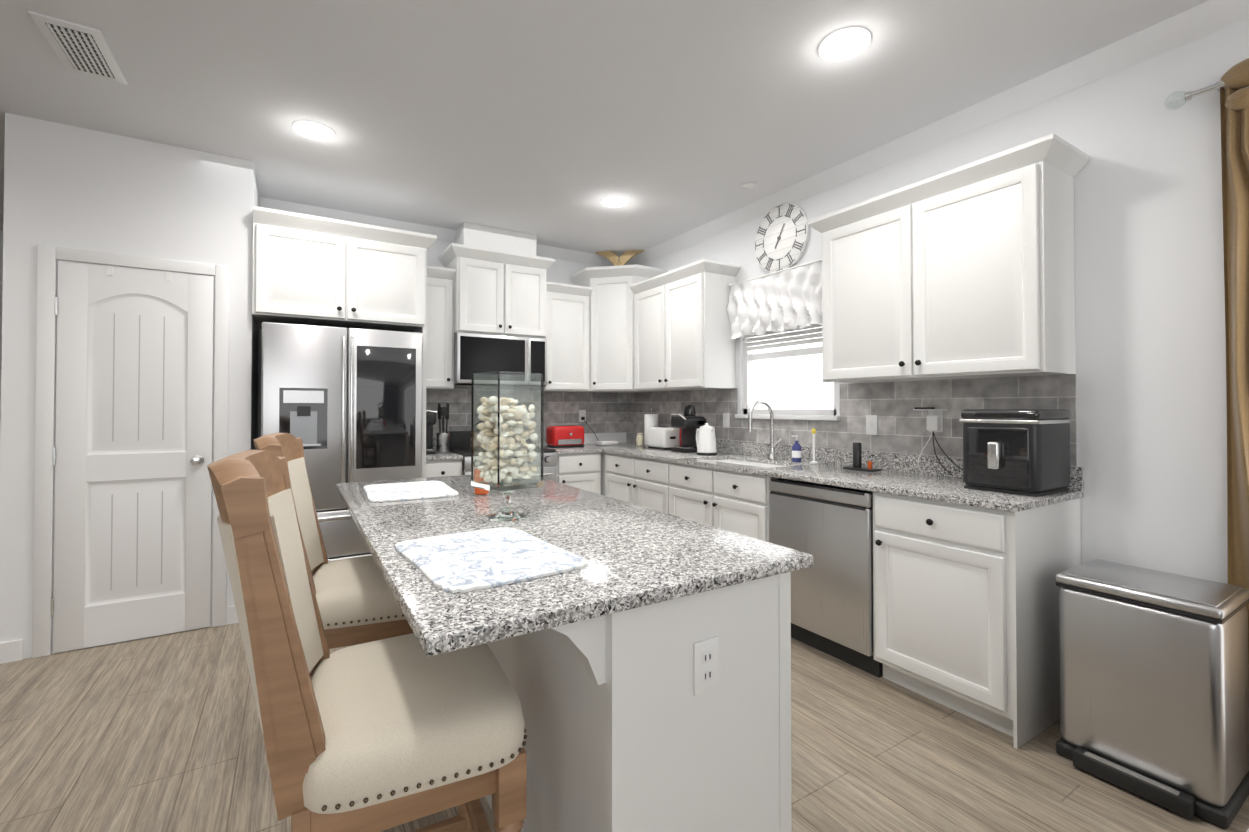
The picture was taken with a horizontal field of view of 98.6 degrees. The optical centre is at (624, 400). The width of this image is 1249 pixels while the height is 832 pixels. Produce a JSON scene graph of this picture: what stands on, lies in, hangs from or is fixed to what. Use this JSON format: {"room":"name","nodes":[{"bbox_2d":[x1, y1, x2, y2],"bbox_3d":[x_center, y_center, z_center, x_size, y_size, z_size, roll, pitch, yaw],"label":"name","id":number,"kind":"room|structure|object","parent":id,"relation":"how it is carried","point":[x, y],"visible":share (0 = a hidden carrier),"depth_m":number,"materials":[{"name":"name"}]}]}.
{"room":"kitchen","nodes":[
{"label":"kitchen","id":0,"kind":"room"},
{"bbox_2d":[0,230,2,432],"bbox_3d":[-6.289,-0.055,3.891,4.120,2.760,0.120,0,-1,-32],"label":"wall","id":1,"kind":"structure","parent":0,"point":[1,261],"depth_m":4.49,"materials":[{"name":"white paint"}]},
{"bbox_2d":[0,113,258,658],"bbox_3d":[-3.376,-0.052,4.077,1.030,2.760,2.630,0,-1,-32],"label":"wall","id":2,"kind":"structure","parent":0,"point":[69,186],"depth_m":2.86,"materials":[{"name":"white paint"}]},
{"bbox_2d":[0,639,22,663],"bbox_3d":[-3.802,1.274,3.778,0.032,0.100,2.622,0,-1,-32],"label":"baseboard","id":3,"kind":"structure","parent":2,"relation":"attached to","point":[11,651],"depth_m":2.69,"materials":[{"name":"white wood"}]},
{"bbox_2d":[32,244,229,657],"bbox_3d":[-2.672,0.259,2.951,0.795,2.110,0.018,0,-1,-32],"label":"door frame","id":4,"kind":"structure","parent":2,"relation":"attached to","point":[48,256],"depth_m":2.77,"materials":[{"name":"white wood"}]},
{"bbox_2d":[51,261,213,652],"bbox_3d":[-2.658,0.291,2.921,0.652,2.029,0.080,0,-1,-32],"label":"pantry door","id":5,"kind":"structure","parent":2,"relation":"in","point":[132,455],"depth_m":2.93,"materials":[{"name":"white wood"}]},
{"bbox_2d":[257,240,625,443],"bbox_3d":[-1.325,-0.045,4.717,3.130,2.760,0.120,0,-1,-32],"label":"wall","id":6,"kind":"structure","parent":0,"point":[560,271],"depth_m":5.08,"materials":[{"name":"white paint"}]},
{"bbox_2d":[426,265,453,389],"bbox_3d":[-1.559,-0.560,4.312,0.300,0.940,0.329,0,-1,-32],"label":"upper cabinet","id":7,"kind":"object","parent":6,"relation":"attached to","point":[440,280],"depth_m":4.20,"materials":[{"name":"white paint"}]},
{"bbox_2d":[450,222,535,252],"bbox_3d":[-1.109,-1.315,4.601,0.620,0.218,0.329,0,-1,-32],"label":"soffit","id":8,"kind":"object","parent":6,"relation":"attached to","point":[468,233],"depth_m":4.44,"materials":[{"name":"white paint"}]},
{"bbox_2d":[442,241,549,340],"bbox_3d":[-1.088,-0.869,4.561,0.760,0.675,0.409,0,-1,-32],"label":"upper cabinet","id":9,"kind":"object","parent":6,"relation":"attached to","point":[497,291],"depth_m":4.37,"materials":[{"name":"white paint"}]},
{"bbox_2d":[454,332,546,386],"bbox_3d":[-1.077,-0.323,4.537,0.754,0.412,0.446,0,-1,-32],"label":"microwave","id":10,"kind":"object","parent":9,"relation":"attached to","point":[477,353],"visible":0.75,"depth_m":4.34,"materials":[{"name":"silver metal"}]},
{"bbox_2d":[426,386,625,437],"bbox_3d":[-0.880,0.148,4.916,2.100,0.520,0.006,0,-1,-32],"label":"tile backsplash","id":11,"kind":"structure","parent":6,"relation":"attached to","point":[605,411],"depth_m":5.11,"materials":[{"name":"grey tile"}]},
{"bbox_2d":[579,410,597,439],"bbox_3d":[-0.335,0.245,5.199,0.198,0.304,0.082,0,-1,-32],"label":"outlet","id":12,"kind":"object","parent":11,"relation":"attached to","point":[582,415],"visible":0.98,"depth_m":5.19,"materials":[{"name":"white plastic"}]},
{"bbox_2d":[544,282,589,391],"bbox_3d":[-0.590,-0.552,4.912,0.460,0.940,0.329,0,-1,-32],"label":"upper cabinet","id":13,"kind":"object","parent":6,"relation":"attached to","point":[568,347],"depth_m":4.78,"materials":[{"name":"white paint"}]},
{"bbox_2d":[0,0,1208,257],"bbox_3d":[-1.643,-1.506,0.563,8.500,0.060,10.700,0,-1,-32],"label":"ceiling","id":14,"kind":"structure","parent":0,"point":[550,122],"depth_m":2.51,"materials":[{"name":"white paint"}]},
{"bbox_2d":[28,11,127,84],"bbox_3d":[-2.252,-1.448,2.231,0.200,0.014,0.410,0,-1,-32],"label":"ceiling vent","id":15,"kind":"object","parent":14,"relation":"in","point":[80,49],"visible":1,"depth_m":2.20,"materials":[{"name":"white metal"}]},
{"bbox_2d":[293,121,334,140],"bbox_3d":[-1.664,-1.442,2.877,0.196,0.010,0.196,0,-1,-32],"label":"recessed light","id":16,"kind":"object","parent":14,"relation":"in","point":[313,130],"visible":0.98,"depth_m":2.87,"materials":[{"name":"white"}]},
{"bbox_2d":[601,196,627,206],"bbox_3d":[-0.071,-1.429,3.875,0.196,0.010,0.196,0,-1,-32],"label":"recessed light","id":17,"kind":"object","parent":14,"relation":"in","point":[613,201],"visible":0.94,"depth_m":3.86,"materials":[{"name":"white"}]},
{"bbox_2d":[742,182,756,189],"bbox_3d":[0.835,-1.432,3.589,0.100,0.012,0.100,0,-1,-32],"label":"recessed light","id":18,"kind":"object","parent":14,"relation":"in","point":[749,185],"visible":0.98,"depth_m":3.58,"materials":[{"name":"white"}]},
{"bbox_2d":[259,0,1248,265],"bbox_3d":[0.988,-1.428,0.996,3.128,0.084,8.670,0,-1,-32],"label":"crown molding","id":19,"kind":"structure","parent":14,"relation":"attached to","point":[1191,24],"depth_m":2.76,"materials":[{"name":"white paint"}]},
{"bbox_2d":[819,27,870,60],"bbox_3d":[0.899,-1.450,2.194,0.196,0.010,0.196,0,-1,-32],"label":"recessed light","id":20,"kind":"object","parent":14,"relation":"in","point":[855,41],"visible":1,"depth_m":2.19,"materials":[{"name":"white"}]},
{"bbox_2d":[0,623,1248,831],"bbox_3d":[-1.643,1.314,0.528,8.500,0.060,10.700,0,-1,-32],"label":"floor","id":21,"kind":"structure","parent":0,"point":[162,733],"depth_m":1.94,"materials":[{"name":"brown wood"}]},
{"bbox_2d":[253,432,413,648],"bbox_3d":[-0.944,0.707,1.867,0.580,1.186,0.542,0,-1,-32],"label":"bar stool","id":22,"kind":"object","parent":21,"relation":"on","point":[356,601],"visible":0.33,"depth_m":1.73,"materials":[{"name":"beige fabric"}]},
{"bbox_2d":[261,322,422,561],"bbox_3d":[-1.953,0.435,3.711,0.902,1.775,0.880,0,-1,-32],"label":"refrigerator","id":23,"kind":"object","parent":21,"relation":"on","point":[344,404],"visible":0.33,"depth_m":3.35,"materials":[{"name":"grey metal"}]},
{"bbox_2d":[252,206,436,477],"bbox_3d":[-1.957,0.094,3.766,1.049,2.460,0.822,0,-1,-32],"label":"tall cabinet","id":24,"kind":"object","parent":21,"relation":"on","point":[316,270],"visible":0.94,"depth_m":3.43,"materials":[{"name":"white paint"}]},
{"bbox_2d":[207,450,526,831],"bbox_3d":[-0.522,0.698,1.129,0.570,1.186,0.529,0,-1,-32],"label":"bar stool","id":25,"kind":"object","parent":21,"relation":"on","point":[380,735],"visible":0.92,"depth_m":0.96,"materials":[{"name":"beige fabric"}]},
{"bbox_2d":[426,455,462,477],"bbox_3d":[-1.488,0.886,4.178,0.297,0.885,0.595,0,-1,-32],"label":"base cabinet","id":26,"kind":"object","parent":21,"relation":"on","point":[434,467],"depth_m":3.93,"materials":[{"name":"white paint"}]},
{"bbox_2d":[426,452,461,458],"bbox_3d":[-1.486,0.428,4.179,0.297,0.030,0.605,0,-1,-32],"label":"countertop","id":27,"kind":"structure","parent":26,"relation":"on","point":[448,455],"depth_m":3.99,"materials":[{"name":"grey stone"}]},
{"bbox_2d":[426,410,436,453],"bbox_3d":[-1.548,0.243,4.150,0.150,0.338,0.263,0,-1,-32],"label":"coffee brewer","id":28,"kind":"object","parent":27,"relation":"on","point":[431,417],"visible":0.42,"depth_m":4.10,"materials":[{"name":"black plastic"}]},
{"bbox_2d":[436,403,449,452],"bbox_3d":[-1.443,0.219,4.276,0.104,0.390,0.104,0,-1,-32],"label":"utensil crock","id":29,"kind":"object","parent":27,"relation":"on","point":[442,441],"visible":1,"depth_m":4.24,"materials":[{"name":"silver metal"}]},
{"bbox_2d":[447,431,556,481],"bbox_3d":[-1.012,0.746,4.418,0.752,1.172,0.641,0,-1,-32],"label":"range","id":30,"kind":"object","parent":21,"relation":"on","point":[460,442],"visible":0.19,"depth_m":4.37,"materials":[{"name":"silver metal"}]},
{"bbox_2d":[556,451,601,493],"bbox_3d":[-0.532,0.893,4.770,0.423,0.885,0.595,0,-1,-32],"label":"base cabinet","id":31,"kind":"object","parent":21,"relation":"on","point":[578,467],"depth_m":4.53,"materials":[{"name":"white paint"}]},
{"bbox_2d":[544,447,601,450],"bbox_3d":[-0.529,0.436,4.771,0.423,0.030,0.605,0,-1,-32],"label":"countertop","id":32,"kind":"structure","parent":31,"relation":"on","point":[574,448],"depth_m":4.60,"materials":[{"name":"grey stone"}]},
{"bbox_2d":[546,425,583,447],"bbox_3d":[-0.527,0.325,4.809,0.310,0.192,0.215,0,-1,-32],"label":"toaster","id":33,"kind":"object","parent":32,"relation":"on","point":[567,436],"visible":1,"depth_m":4.73,"materials":[{"name":"red metal"}]},
{"bbox_2d":[601,452,602,494],"bbox_3d":[-0.063,0.896,5.037,0.625,0.885,0.633,0,-1,-32],"label":"base cabinet","id":34,"kind":"object","parent":21,"relation":"on","point":[601,452],"depth_m":4.70,"materials":[{"name":"white paint"}]},
{"bbox_2d":[603,452,666,512],"bbox_3d":[0.340,0.888,4.385,0.625,0.885,0.902,0,-1,-32],"label":"base cabinet","id":35,"kind":"object","parent":21,"relation":"on","point":[638,480],"depth_m":4.19,"materials":[{"name":"white paint"}]},
{"bbox_2d":[485,575,791,831],"bbox_3d":[-0.337,0.859,1.987,0.691,0.886,1.894,0,-1,-32],"label":"kitchen island","id":36,"kind":"object","parent":21,"relation":"on","point":[627,729],"depth_m":1.21,"materials":[{"name":"white paint"}]},
{"bbox_2d":[336,475,812,656],"bbox_3d":[-0.448,0.400,1.926,0.909,0.030,2.000,0,-1,-32],"label":"island countertop","id":37,"kind":"structure","parent":36,"relation":"on","point":[638,557],"depth_m":1.29,"materials":[{"name":"grey stone"}]},
{"bbox_2d":[363,481,458,501],"bbox_3d":[-0.923,0.386,2.303,0.357,0.008,0.483,0,-1,-32],"label":"placemat","id":38,"kind":"object","parent":37,"relation":"on","point":[404,491],"visible":1,"depth_m":2.24,"materials":[{"name":"white fabric"}]},
{"bbox_2d":[475,487,488,494],"bbox_3d":[-0.592,0.338,2.225,0.058,0.102,0.058,0,-1,-32],"label":"candle holder","id":39,"kind":"object","parent":37,"relation":"on","point":[478,491],"visible":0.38,"depth_m":2.20,"materials":[{"name":"orange glass"}]},
{"bbox_2d":[394,527,587,592],"bbox_3d":[-0.339,0.373,1.312,0.340,0.008,0.476,1,-1,-36],"label":"placemat","id":40,"kind":"object","parent":37,"relation":"on","point":[463,562],"visible":0.96,"depth_m":1.25,"materials":[{"name":"white fabric"}]},
{"bbox_2d":[471,371,543,520],"bbox_3d":[-0.384,0.148,1.757,0.168,0.470,0.168,1,-1,-44],"label":"vase","id":41,"kind":"object","parent":37,"relation":"on","point":[507,431],"visible":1,"depth_m":1.70,"materials":[{"name":"clear glass"}]},
{"bbox_2d":[693,636,718,695],"bbox_3d":[0.183,0.592,1.197,0.070,0.114,0.009,0,-1,-32],"label":"outlet","id":42,"kind":"object","parent":36,"relation":"attached to","point":[706,663],"visible":1,"depth_m":1.19,"materials":[{"name":"white plastic"}]},
{"bbox_2d":[667,460,830,541],"bbox_3d":[0.828,0.879,3.597,0.625,0.885,0.950,0,-1,-32],"label":"base cabinet","id":43,"kind":"object","parent":21,"relation":"on","point":[735,500],"depth_m":3.37,"materials":[{"name":"white paint"}]},
{"bbox_2d":[769,478,882,677],"bbox_3d":[1.221,0.877,2.912,0.586,0.873,0.618,0,-1,-32],"label":"dishwasher","id":44,"kind":"object","parent":21,"relation":"on","point":[829,528],"visible":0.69,"depth_m":2.68,"materials":[{"name":"grey metal"}]},
{"bbox_2d":[867,488,1080,748],"bbox_3d":[1.562,0.864,2.410,0.625,0.885,0.582,0,-1,-32],"label":"base cabinet","id":45,"kind":"object","parent":21,"relation":"on","point":[966,589],"depth_m":2.17,"materials":[{"name":"white paint"}]},
{"bbox_2d":[583,444,1083,511],"bbox_3d":[0.742,0.423,3.732,0.636,0.030,3.710,0,-1,-32],"label":"countertop","id":46,"kind":"structure","parent":45,"relation":"on","point":[917,483],"depth_m":2.71,"materials":[{"name":"grey stone"}]},
{"bbox_2d":[596,440,617,444],"bbox_3d":[-0.167,0.407,5.110,0.180,0.035,0.120,0,-1,-32],"label":"box","id":47,"kind":"object","parent":46,"relation":"on","point":[610,442],"visible":1,"depth_m":5.06,"materials":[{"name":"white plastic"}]},
{"bbox_2d":[636,433,643,445],"bbox_3d":[0.146,0.364,5.022,0.074,0.118,0.074,0,-1,-32],"label":"canister","id":48,"kind":"object","parent":46,"relation":"on","point":[639,439],"visible":0.98,"depth_m":4.99,"materials":[{"name":"beige ceramic"}]},
{"bbox_2d":[643,408,657,446],"bbox_3d":[0.243,0.246,4.849,0.150,0.350,0.150,0,-1,-32],"label":"paper towel holder","id":49,"kind":"object","parent":46,"relation":"on","point":[650,419],"visible":0.52,"depth_m":4.80,"materials":[{"name":"white paper"}]},
{"bbox_2d":[648,426,679,449],"bbox_3d":[0.340,0.325,4.634,0.180,0.188,0.265,0,-1,-32],"label":"toaster","id":50,"kind":"object","parent":46,"relation":"on","point":[663,438],"visible":0.9,"depth_m":4.54,"materials":[{"name":"white plastic"}]},
{"bbox_2d":[671,405,705,452],"bbox_3d":[0.494,0.227,4.322,0.248,0.376,0.240,0,-1,-32],"label":"coffee machine","id":51,"kind":"object","parent":46,"relation":"on","point":[689,423],"visible":0.88,"depth_m":4.26,"materials":[{"name":"black plastic"}]},
{"bbox_2d":[696,423,716,455],"bbox_3d":[0.609,0.292,4.066,0.156,0.238,0.208,0,-1,-32],"label":"kettle","id":52,"kind":"object","parent":46,"relation":"on","point":[705,439],"visible":1,"depth_m":3.99,"materials":[{"name":"white plastic"}]},
{"bbox_2d":[711,456,782,467],"bbox_3d":[0.819,0.530,3.590,0.404,0.212,0.764,0,-1,-32],"label":"sink","id":53,"kind":"object","parent":46,"relation":"in","point":[730,459],"depth_m":3.78,"materials":[{"name":"silver metal"}]},
{"bbox_2d":[748,400,781,458],"bbox_3d":[0.959,0.202,3.638,0.257,0.409,0.134,0,-1,-32],"label":"gooseneck faucet","id":54,"kind":"object","parent":46,"relation":"on","point":[772,454],"visible":1,"depth_m":3.70,"materials":[{"name":"silver metal"}]},
{"bbox_2d":[792,435,801,461],"bbox_3d":[1.123,0.317,3.511,0.070,0.175,0.059,0,-1,-32],"label":"soap bottle","id":55,"kind":"object","parent":46,"relation":"on","point":[796,452],"visible":1,"depth_m":3.49,"materials":[{"name":"blue plastic"}]},
{"bbox_2d":[810,428,817,463],"bbox_3d":[1.208,0.291,3.422,0.050,0.225,0.050,0,-1,-32],"label":"stand","id":56,"kind":"object","parent":46,"relation":"on","point":[813,433],"visible":1,"depth_m":3.42,"materials":[{"name":"white plastic"}]},
{"bbox_2d":[843,442,881,471],"bbox_3d":[1.357,0.322,3.067,0.100,0.155,0.180,0,-1,-32],"label":"grinder","id":57,"kind":"object","parent":46,"relation":"on","point":[857,456],"visible":0.98,"depth_m":3.07,"materials":[{"name":"black plastic"}]},
{"bbox_2d":[959,409,1072,496],"bbox_3d":[1.695,0.215,2.340,0.379,0.350,0.303,0,-1,-32],"label":"air fryer","id":58,"kind":"object","parent":46,"relation":"on","point":[1025,452],"visible":1,"depth_m":2.23,"materials":[{"name":"black plastic"}]},
{"bbox_2d":[1056,559,1248,828],"bbox_3d":[1.834,0.967,1.881,0.412,0.668,0.429,0,-1,-32],"label":"step trash can","id":59,"kind":"object","parent":21,"relation":"on","point":[1154,688],"visible":1,"depth_m":1.76,"materials":[{"name":"silver metal"}]},
{"bbox_2d":[629,19,1248,583],"bbox_3d":[2.338,-0.080,1.886,0.120,2.760,8.790,0,-1,-32],"label":"wall","id":60,"kind":"structure","parent":0,"point":[1151,353],"depth_m":2.17,"materials":[{"name":"white paint"}]},
{"bbox_2d":[574,265,665,392],"bbox_3d":[-0.062,-0.640,5.075,0.608,1.120,0.609,0,-1,-32],"label":"upper cabinet","id":61,"kind":"object","parent":60,"relation":"attached to","point":[620,279],"depth_m":4.83,"materials":[{"name":"white paint"}]},
{"bbox_2d":[595,250,643,265],"bbox_3d":[-0.049,-1.325,5.111,0.365,0.248,0.308,0,-1,-32],"label":"decor","id":62,"kind":"object","parent":61,"relation":"on","point":[625,257],"visible":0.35,"depth_m":5.09,"materials":[{"name":"beige wood"}]},
{"bbox_2d":[634,259,737,391],"bbox_3d":[0.469,-0.558,4.481,0.328,0.940,0.959,0,-1,-32],"label":"upper cabinet","id":63,"kind":"object","parent":60,"relation":"attached to","point":[682,326],"depth_m":4.17,"materials":[{"name":"white paint"}]},
{"bbox_2d":[727,259,821,339],"bbox_3d":[1.078,-0.677,3.689,0.128,0.440,1.000,0,-1,-32],"label":"window valance","id":64,"kind":"object","parent":60,"relation":"attached to","point":[783,300],"visible":0.83,"depth_m":3.70,"materials":[{"name":"white opaque woven fabric"}]},
{"bbox_2d":[755,202,808,272],"bbox_3d":[1.091,-1.136,3.767,0.030,0.480,0.480,0,-1,-32],"label":"wall clock","id":65,"kind":"object","parent":60,"relation":"attached to","point":[782,236],"visible":0.98,"depth_m":3.75,"materials":[{"name":"white wood"}]},
{"bbox_2d":[735,414,839,420],"bbox_3d":[1.111,0.118,3.747,0.065,0.030,0.910,0,-1,-32],"label":"window sill","id":66,"kind":"structure","parent":60,"relation":"attached to","point":[807,417],"depth_m":3.62,"materials":[{"name":"white wood"}]},
{"bbox_2d":[743,324,835,415],"bbox_3d":[1.156,-0.336,3.780,0.080,0.880,0.850,0,-1,-32],"label":"window","id":67,"kind":"structure","parent":60,"relation":"in","point":[749,347],"depth_m":3.82,"materials":[{"name":"white"}]},
{"bbox_2d":[626,374,1076,466],"bbox_3d":[1.005,0.107,3.916,0.006,0.404,3.690,0,-1,-32],"label":"tile backsplash","id":68,"kind":"structure","parent":60,"relation":"attached to","point":[902,425],"depth_m":3.08,"materials":[{"name":"grey tile"}]},
{"bbox_2d":[723,413,729,427],"bbox_3d":[0.799,0.159,4.229,0.013,0.116,0.072,0,-1,-32],"label":"outlet","id":69,"kind":"object","parent":68,"relation":"attached to","point":[726,420],"visible":1,"depth_m":4.22,"materials":[{"name":"white plastic"}]},
{"bbox_2d":[866,415,877,434],"bbox_3d":[1.456,0.146,3.166,0.013,0.116,0.072,0,-1,-32],"label":"switch plate","id":70,"kind":"object","parent":68,"relation":"attached to","point":[871,424],"visible":1,"depth_m":3.16,"materials":[{"name":"white plastic"}]},
{"bbox_2d":[913,407,962,475],"bbox_3d":[1.641,0.214,2.773,0.111,0.354,0.282,0,-1,-32],"label":"outlet","id":71,"kind":"object","parent":68,"relation":"attached to","point":[935,420],"visible":0.94,"depth_m":2.83,"materials":[{"name":"white plastic"}]},
{"bbox_2d":[627,432,1083,491],"bbox_3d":[1.003,0.360,3.895,0.020,0.099,3.710,0,-1,-32],"label":"backsplash","id":72,"kind":"structure","parent":60,"relation":"attached to","point":[898,462],"depth_m":3.16,"materials":[{"name":"grey stone"}]},
{"bbox_2d":[814,137,1077,382],"bbox_3d":[1.553,-0.579,2.730,0.328,0.940,1.080,0,-1,-32],"label":"upper cabinet","id":73,"kind":"object","parent":60,"relation":"attached to","point":[966,271],"depth_m":2.46,"materials":[{"name":"white paint"}]},
{"bbox_2d":[1165,80,1224,109],"bbox_3d":[2.772,-1.151,0.981,0.106,0.064,2.571,0,-1,-32],"label":"curtain rod","id":74,"kind":"object","parent":60,"relation":"attached to","point":[1218,86],"visible":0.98,"depth_m":1.98,"materials":[{"name":"silver metal"}]},
{"bbox_2d":[1220,58,1248,668],"bbox_3d":[2.256,0.042,1.768,0.094,2.505,0.382,0,-1,-32],"label":"curtain","id":75,"kind":"object","parent":74,"relation":"hanging from","point":[1234,105],"visible":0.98,"depth_m":1.91,"materials":[{"name":"brown fabric"}]}
]}

